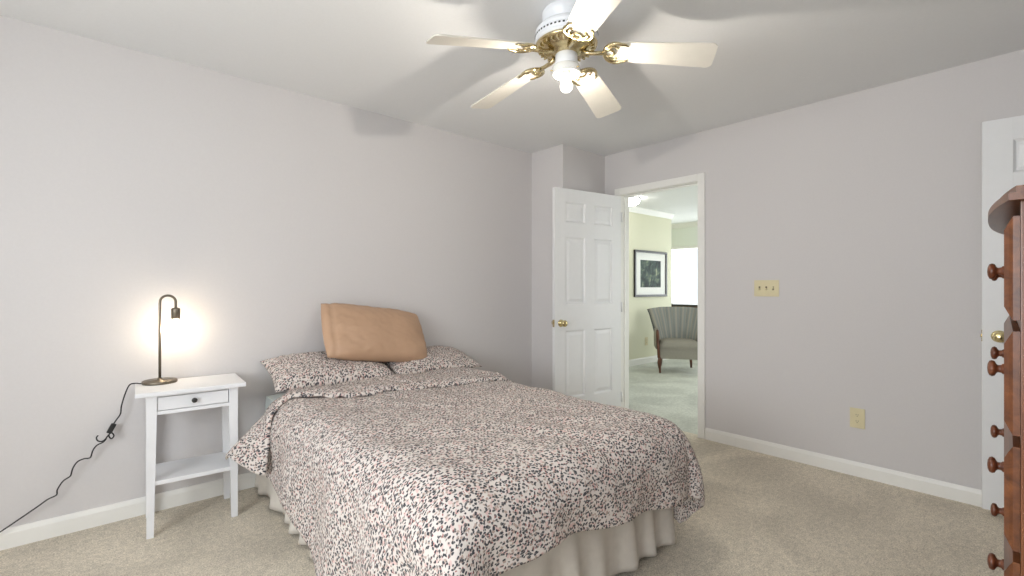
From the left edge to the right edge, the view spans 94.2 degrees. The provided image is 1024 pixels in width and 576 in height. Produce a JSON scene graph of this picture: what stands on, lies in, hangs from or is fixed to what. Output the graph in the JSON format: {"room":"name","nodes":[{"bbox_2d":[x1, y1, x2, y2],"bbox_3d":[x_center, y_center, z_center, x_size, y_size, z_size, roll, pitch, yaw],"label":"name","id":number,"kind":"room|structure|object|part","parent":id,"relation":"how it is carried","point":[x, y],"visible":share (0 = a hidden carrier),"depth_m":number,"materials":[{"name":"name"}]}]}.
{"room":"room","nodes":[
{"label":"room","id":0,"kind":"room"},
{"bbox_2d":[0,15,531,529],"bbox_3d":[-1.408,-0.026,3.075,5.315,2.440,0.120,0,0,-42],"label":"wall","id":1,"kind":"structure","parent":0,"point":[130,179],"depth_m":2.65,"materials":[{"name":"paint"}]},
{"bbox_2d":[0,472,255,550],"bbox_3d":[-1.538,1.149,2.871,4.610,0.090,0.014,0,0,-42],"label":"baseboard","id":2,"kind":"structure","parent":1,"relation":"attached to","point":[11,537],"depth_m":2.41,"materials":[{"name":"white paint"}]},
{"bbox_2d":[0,359,1003,575],"bbox_3d":[0.932,1.254,4.223,10.340,0.120,6.520,0,0,-42],"label":"floor","id":3,"kind":"structure","parent":0,"point":[762,514],"depth_m":2.31,"materials":[{"name":"beige carpet"}]},
{"bbox_2d":[135,373,245,539],"bbox_3d":[-1.681,0.844,2.487,0.456,0.700,0.355,0,0,-38],"label":"nightstand","id":4,"kind":"object","parent":3,"relation":"on","point":[201,392],"visible":0.94,"depth_m":2.42,"materials":[{"name":"white paint"}]},
{"bbox_2d":[0,294,179,531],"bbox_3d":[-2.188,0.614,2.172,1.130,1.160,0.152,0,0,-41],"label":"table lamp","id":5,"kind":"object","parent":4,"relation":"on","point":[175,312],"visible":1,"depth_m":2.45,"materials":[{"name":"brown metal"}]},
{"bbox_3d":[-2.266,0.838,2.139,0.945,0.712,0.074,0,0,-42],"label":"cord","id":6,"kind":"part","parent":5,"relation":"part of","materials":[{"name":"black plastic"}]},
{"bbox_2d":[106,423,116,432],"bbox_3d":[-2.020,0.708,2.399,0.039,0.051,0.018,0,0,-42],"label":"switch","id":7,"kind":"object","parent":5,"relation":"attached to","point":[110,430],"depth_m":2.39,"materials":[{"name":"black plastic"}]},
{"bbox_3d":[-1.809,0.254,2.499,0.080,0.440,0.012,0,0,-42],"label":"stem","id":8,"kind":"part","parent":5,"relation":"part of","materials":[{"name":"brown metal"}]},
{"bbox_2d":[171,307,179,318],"bbox_3d":[-1.783,0.134,2.522,0.041,0.060,0.041,0,0,-42],"label":"socket","id":9,"kind":"object","parent":5,"relation":"attached to","point":[175,312],"depth_m":2.50,"materials":[{"name":"brown metal"}]},
{"bbox_3d":[-1.731,0.854,2.285,0.040,0.680,0.040,0,0,-38],"label":"leg","id":10,"kind":"part","parent":4,"relation":"part of","materials":[{"name":"white paint"}]},
{"bbox_2d":[155,452,229,485],"bbox_3d":[-1.678,0.939,2.492,0.368,0.020,0.288,0,0,-38],"label":"shelf","id":11,"kind":"object","parent":4,"relation":"attached to","point":[192,467],"depth_m":2.46,"materials":[{"name":"white paint"}]},
{"bbox_3d":[-1.671,0.559,2.482,0.294,0.063,0.264,0,0,-38],"label":"drawer","id":12,"kind":"part","parent":4,"relation":"part of","materials":[{"name":"white paint"}]},
{"bbox_3d":[-1.625,0.854,2.699,0.040,0.680,0.040,0,0,-38],"label":"leg","id":13,"kind":"part","parent":4,"relation":"part of","materials":[{"name":"white paint"}]},
{"bbox_3d":[-1.464,0.854,2.495,0.040,0.680,0.040,0,0,-38],"label":"leg","id":14,"kind":"part","parent":4,"relation":"part of","materials":[{"name":"white paint"}]},
{"bbox_2d":[265,393,283,410],"bbox_3d":[-0.393,0.916,2.559,1.250,0.555,1.950,0,0,-42],"label":"bed","id":15,"kind":"object","parent":3,"relation":"on","point":[269,399],"visible":0.02,"depth_m":2.82,"materials":[{"name":"fabric"}]},
{"bbox_2d":[225,367,704,575],"bbox_3d":[-0.283,0.826,2.334,1.680,0.559,1.837,0,0,-42],"label":"comforter","id":16,"kind":"object","parent":15,"relation":"on","point":[457,471],"visible":1,"depth_m":1.81,"materials":[{"name":"fabric"}]},
{"bbox_2d":[260,351,393,391],"bbox_3d":[-1.126,0.491,2.965,0.732,0.187,0.380,0,0,-40],"label":"pillow","id":17,"kind":"object","parent":16,"relation":"on","point":[309,369],"visible":0.76,"depth_m":2.82,"materials":[{"name":"fabric"}]},
{"bbox_2d":[382,346,481,373],"bbox_3d":[-0.603,0.510,3.429,0.702,0.157,0.377,0,0,-43],"label":"pillow","id":18,"kind":"object","parent":16,"relation":"on","point":[438,357],"visible":0.66,"depth_m":3.33,"materials":[{"name":"fabric"}]},
{"bbox_2d":[321,303,426,362],"bbox_3d":[-0.904,0.305,3.176,0.740,0.416,0.293,0,0,-42],"label":"pillow","id":19,"kind":"object","parent":18,"relation":"on","point":[351,332],"visible":0.98,"depth_m":3.07,"materials":[{"name":"fabric"}]},
{"bbox_2d":[254,474,675,575],"bbox_3d":[-0.368,1.019,2.536,1.392,0.326,2.021,0,0,-42],"label":"bed skirt","id":20,"kind":"object","parent":15,"relation":"hanging from","point":[612,551],"visible":0.17,"depth_m":1.96,"materials":[{"name":"white fabric"}]},
{"bbox_3d":[-0.889,1.018,2.119,0.058,0.325,1.952,0,0,-42],"label":"skirt panel","id":21,"kind":"part","parent":20,"relation":"part of","materials":[{"name":"white fabric"}]},
{"bbox_3d":[0.281,1.019,1.800,1.252,0.326,0.059,0,0,-42],"label":"skirt panel","id":22,"kind":"part","parent":20,"relation":"part of","materials":[{"name":"white fabric"}]},
{"bbox_2d":[647,307,697,372],"bbox_3d":[2.411,0.742,6.918,0.849,0.921,0.713,0,0,13],"label":"armchair","id":23,"kind":"object","parent":3,"relation":"on","point":[675,329],"visible":0.86,"depth_m":7.02,"materials":[{"name":"fabric"}]},
{"bbox_3d":[2.103,0.676,6.928,0.045,0.365,0.505,0,0,13],"label":"arm","id":24,"kind":"part","parent":23,"relation":"part of","materials":[{"name":"brown wood"}]},
{"bbox_3d":[2.053,0.781,6.677,0.059,0.400,0.082,0,0,13],"label":"arm post","id":25,"kind":"part","parent":23,"relation":"part of","materials":[{"name":"brown wood"}]},
{"bbox_3d":[2.079,1.085,6.676,0.080,0.235,0.061,0,0,-40],"label":"leg","id":26,"kind":"part","parent":23,"relation":"part of","materials":[{"name":"brown wood"}]},
{"bbox_3d":[2.447,0.545,7.073,0.849,0.528,0.395,0,0,13],"label":"backrest","id":27,"kind":"part","parent":23,"relation":"part of","materials":[{"name":"fabric"}]},
{"bbox_2d":[659,338,697,349],"bbox_3d":[2.397,0.795,6.857,0.550,0.127,0.520,0,0,13],"label":"seat cushion","id":28,"kind":"object","parent":23,"relation":"on","point":[664,343],"depth_m":6.64,"materials":[{"name":"grey fabric"}]},
{"bbox_3d":[2.403,0.924,6.884,0.570,0.130,0.595,0,0,13],"label":"seat","id":29,"kind":"part","parent":23,"relation":"part of","materials":[{"name":"grey fabric"}]},
{"bbox_2d":[671,303,697,307],"bbox_3d":[3.479,0.744,8.434,0.400,0.900,1.700,0,0,-42],"label":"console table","id":30,"kind":"object","parent":3,"relation":"on","point":[672,304],"visible":0.09,"depth_m":8.59,"materials":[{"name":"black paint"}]},
{"bbox_2d":[987,185,1023,575],"bbox_3d":[1.406,0.500,1.037,0.864,1.388,0.520,0,0,-44],"label":"dresser","id":31,"kind":"object","parent":3,"relation":"on","point":[1006,215],"visible":1,"depth_m":0.92,"materials":[{"name":"brown wood"}]},
{"bbox_3d":[1.104,0.626,1.086,0.037,0.037,0.028,0,0,-44],"label":"knob","id":32,"kind":"part","parent":31,"relation":"part of","materials":[{"name":"brown wood"}]},
{"bbox_3d":[1.104,0.405,1.086,0.037,0.037,0.028,0,0,-44],"label":"knob","id":33,"kind":"part","parent":31,"relation":"part of","materials":[{"name":"brown wood"}]},
{"bbox_3d":[1.104,0.183,1.086,0.037,0.037,0.028,0,0,-44],"label":"knob","id":34,"kind":"part","parent":31,"relation":"part of","materials":[{"name":"brown wood"}]},
{"bbox_3d":[1.104,-0.038,1.086,0.037,0.037,0.028,0,0,-44],"label":"knob","id":35,"kind":"part","parent":31,"relation":"part of","materials":[{"name":"brown wood"}]},
{"bbox_3d":[1.367,0.626,1.340,0.037,0.037,0.028,0,0,-44],"label":"knob","id":36,"kind":"part","parent":31,"relation":"part of","materials":[{"name":"brown wood"}]},
{"bbox_3d":[1.367,0.405,1.340,0.037,0.037,0.028,0,0,-44],"label":"knob","id":37,"kind":"part","parent":31,"relation":"part of","materials":[{"name":"brown wood"}]},
{"bbox_3d":[1.367,0.183,1.340,0.037,0.037,0.028,0,0,-44],"label":"knob","id":38,"kind":"part","parent":31,"relation":"part of","materials":[{"name":"brown wood"}]},
{"bbox_3d":[1.367,-0.038,1.340,0.037,0.037,0.028,0,0,-44],"label":"knob","id":39,"kind":"part","parent":31,"relation":"part of","materials":[{"name":"brown wood"}]},
{"bbox_3d":[1.392,0.626,1.052,0.808,0.200,0.422,0,0,-44],"label":"drawer","id":40,"kind":"part","parent":31,"relation":"part of","materials":[{"name":"brown wood"}]},
{"bbox_3d":[1.392,0.405,1.052,0.808,0.200,0.422,0,0,-44],"label":"drawer","id":41,"kind":"part","parent":31,"relation":"part of","materials":[{"name":"brown wood"}]},
{"bbox_3d":[1.392,0.183,1.052,0.808,0.200,0.422,0,0,-44],"label":"drawer","id":42,"kind":"part","parent":31,"relation":"part of","materials":[{"name":"brown wood"}]},
{"bbox_3d":[1.392,-0.038,1.052,0.808,0.200,0.422,0,0,-44],"label":"drawer","id":43,"kind":"part","parent":31,"relation":"part of","materials":[{"name":"brown wood"}]},
{"bbox_2d":[0,0,1023,223],"bbox_3d":[0.932,-1.296,4.223,10.340,0.100,6.520,0,0,-42],"label":"ceiling","id":44,"kind":"structure","parent":0,"point":[772,56],"depth_m":2.51,"materials":[{"name":"paint"}]},
{"bbox_2d":[426,0,717,117],"bbox_3d":[0.217,-1.065,2.185,1.232,0.362,1.181,0,0,-42],"label":"ceiling fan","id":45,"kind":"object","parent":44,"relation":"hanging from","point":[567,34],"visible":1,"depth_m":2.08,"materials":[{"name":"white wood"}]},
{"bbox_3d":[-0.129,-1.020,1.988,0.443,0.093,0.146,0,0,-26],"label":"blade","id":46,"kind":"part","parent":45,"relation":"part of","materials":[{"name":"white laminate"}]},
{"bbox_3d":[-0.034,-1.020,2.453,0.146,0.093,0.448,0,0,-42],"label":"blade","id":47,"kind":"part","parent":45,"relation":"part of","materials":[{"name":"white laminate"}]},
{"bbox_2d":[562,69,570,79],"bbox_3d":[0.246,-0.973,2.153,0.038,0.054,0.038,0,0,-42],"label":"bulb socket","id":48,"kind":"object","parent":45,"relation":"attached to","point":[566,73],"depth_m":2.14,"materials":[{"name":"white glass"}]},
{"bbox_3d":[0.287,-1.020,1.745,0.146,0.093,0.443,0,0,-8],"label":"blade","id":49,"kind":"part","parent":45,"relation":"part of","materials":[{"name":"white laminate"}]},
{"bbox_3d":[0.453,-1.020,2.507,0.146,0.093,0.443,0,0,28],"label":"blade","id":50,"kind":"part","parent":45,"relation":"part of","materials":[{"name":"white laminate"}]},
{"bbox_3d":[0.647,-1.020,2.066,0.443,0.093,0.146,0,0,10],"label":"blade","id":51,"kind":"part","parent":45,"relation":"part of","materials":[{"name":"white laminate"}]},
{"bbox_2d":[629,197,640,205],"bbox_3d":[1.642,-1.194,6.617,0.290,0.103,0.290,0,0,-42],"label":"ceiling light","id":52,"kind":"object","parent":44,"relation":"attached to","point":[633,201],"visible":0.52,"depth_m":6.51,"materials":[{"name":"white ceramic"}]},
{"bbox_2d":[532,144,604,389],"bbox_3d":[0.530,-0.026,4.454,0.585,2.440,0.390,0,0,-42],"label":"wall","id":53,"kind":"structure","parent":0,"point":[562,166],"depth_m":4.30,"materials":[{"name":"paint"}]},
{"bbox_2d":[552,187,621,406],"bbox_3d":[0.669,0.172,4.159,0.778,2.020,0.169,0,0,-33],"label":"door","id":54,"kind":"structure","parent":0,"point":[586,226],"depth_m":4.12,"materials":[{"name":"white paint"}]},
{"bbox_3d":[0.426,0.294,3.943,0.062,0.062,0.067,0,0,-33],"label":"knob","id":55,"kind":"part","parent":54,"relation":"part of","materials":[{"name":"gold metal"}]},
{"bbox_2d":[629,212,670,359],"bbox_3d":[0.830,-0.026,7.441,3.600,2.440,1.570,0,0,-42],"label":"wall","id":56,"kind":"structure","parent":0,"point":[646,232],"depth_m":7.51,"materials":[{"name":"paint"}]},
{"bbox_2d":[629,355,667,366],"bbox_3d":[1.356,1.144,6.849,3.600,0.100,0.014,0,0,-42],"label":"baseboard","id":57,"kind":"structure","parent":56,"relation":"attached to","point":[633,362],"depth_m":7.47,"materials":[{"name":"white paint"}]},
{"bbox_2d":[634,250,666,296],"bbox_3d":[2.226,-0.226,7.609,0.930,0.730,0.028,0,0,-42],"label":"framed picture","id":58,"kind":"object","parent":56,"relation":"attached to","point":[650,267],"visible":1,"depth_m":7.61,"materials":[{"name":"black paint"}]},
{"bbox_2d":[640,260,660,286],"bbox_3d":[2.219,-0.226,7.616,0.590,0.430,0.004,0,0,-42],"label":"print","id":59,"kind":"object","parent":58,"relation":"attached to","point":[650,270],"depth_m":7.61},
{"bbox_2d":[629,206,674,218],"bbox_3d":[1.372,-1.204,6.831,3.600,0.085,0.062,0,0,-42],"label":"trim","id":60,"kind":"structure","parent":56,"relation":"attached to","point":[635,209],"depth_m":7.56,"materials":[{"name":"white paint"}]},
{"bbox_2d":[671,226,697,246],"bbox_3d":[4.489,-0.026,7.914,0.120,2.440,5.720,0,0,-42],"label":"wall","id":61,"kind":"structure","parent":0,"point":[688,236],"depth_m":9.14,"materials":[{"name":"paint"}]},
{"bbox_2d":[671,245,697,303],"bbox_3d":[4.250,-0.236,8.183,0.100,1.140,3.400,0,0,-42],"label":"window","id":62,"kind":"structure","parent":61,"relation":"in","point":[693,246],"depth_m":9.36,"materials":[{"name":"white paint"}]},
{"bbox_2d":[671,221,697,228],"bbox_3d":[4.381,-1.204,7.898,0.062,0.085,5.600,0,0,-42],"label":"trim","id":63,"kind":"structure","parent":61,"relation":"attached to","point":[688,224],"depth_m":9.11,"materials":[{"name":"white paint"}]},
{"bbox_2d":[605,49,1023,489],"bbox_3d":[1.915,-0.026,3.420,0.115,2.440,4.015,0,0,-42],"label":"wall","id":64,"kind":"structure","parent":0,"point":[864,207],"depth_m":3.04,"materials":[{"name":"paint"}]},
{"bbox_2d":[615,173,704,438],"bbox_3d":[1.289,0.141,4.126,0.147,2.107,0.862,0,0,-42],"label":"trim","id":65,"kind":"structure","parent":64,"relation":"attached to","point":[625,193],"depth_m":4.08,"materials":[{"name":"white paint"}]},
{"bbox_2d":[754,280,778,296],"bbox_3d":[1.825,0.002,3.418,0.022,0.118,0.168,0,0,-42],"label":"light switch","id":66,"kind":"object","parent":64,"relation":"attached to","point":[770,288],"visible":1,"depth_m":3.41,"materials":[{"name":"beige plastic"}]},
{"bbox_2d":[705,428,981,506],"bbox_3d":[2.324,1.149,2.862,0.014,0.090,2.396,0,0,-42],"label":"baseboard","id":67,"kind":"structure","parent":64,"relation":"attached to","point":[968,495],"depth_m":3.02,"materials":[{"name":"white paint"}]},
{"bbox_2d":[850,407,864,428],"bbox_3d":[2.190,0.826,3.017,0.009,0.126,0.080,0,0,-42],"label":"wall outlet","id":68,"kind":"object","parent":64,"relation":"attached to","point":[857,416],"visible":1,"depth_m":3.02,"materials":[{"name":"beige plastic"}]},
{"bbox_2d":[980,115,1023,509],"bbox_3d":[2.728,0.142,2.233,0.751,2.020,0.102,0,0,40],"label":"door","id":69,"kind":"structure","parent":64,"relation":"in","point":[1002,139],"depth_m":2.46,"materials":[{"name":"white paint"}]},
{"bbox_3d":[2.482,0.249,2.418,0.062,0.062,0.067,0,0,40],"label":"knob","id":70,"kind":"part","parent":69,"relation":"part of","materials":[{"name":"gold metal"}]}
]}

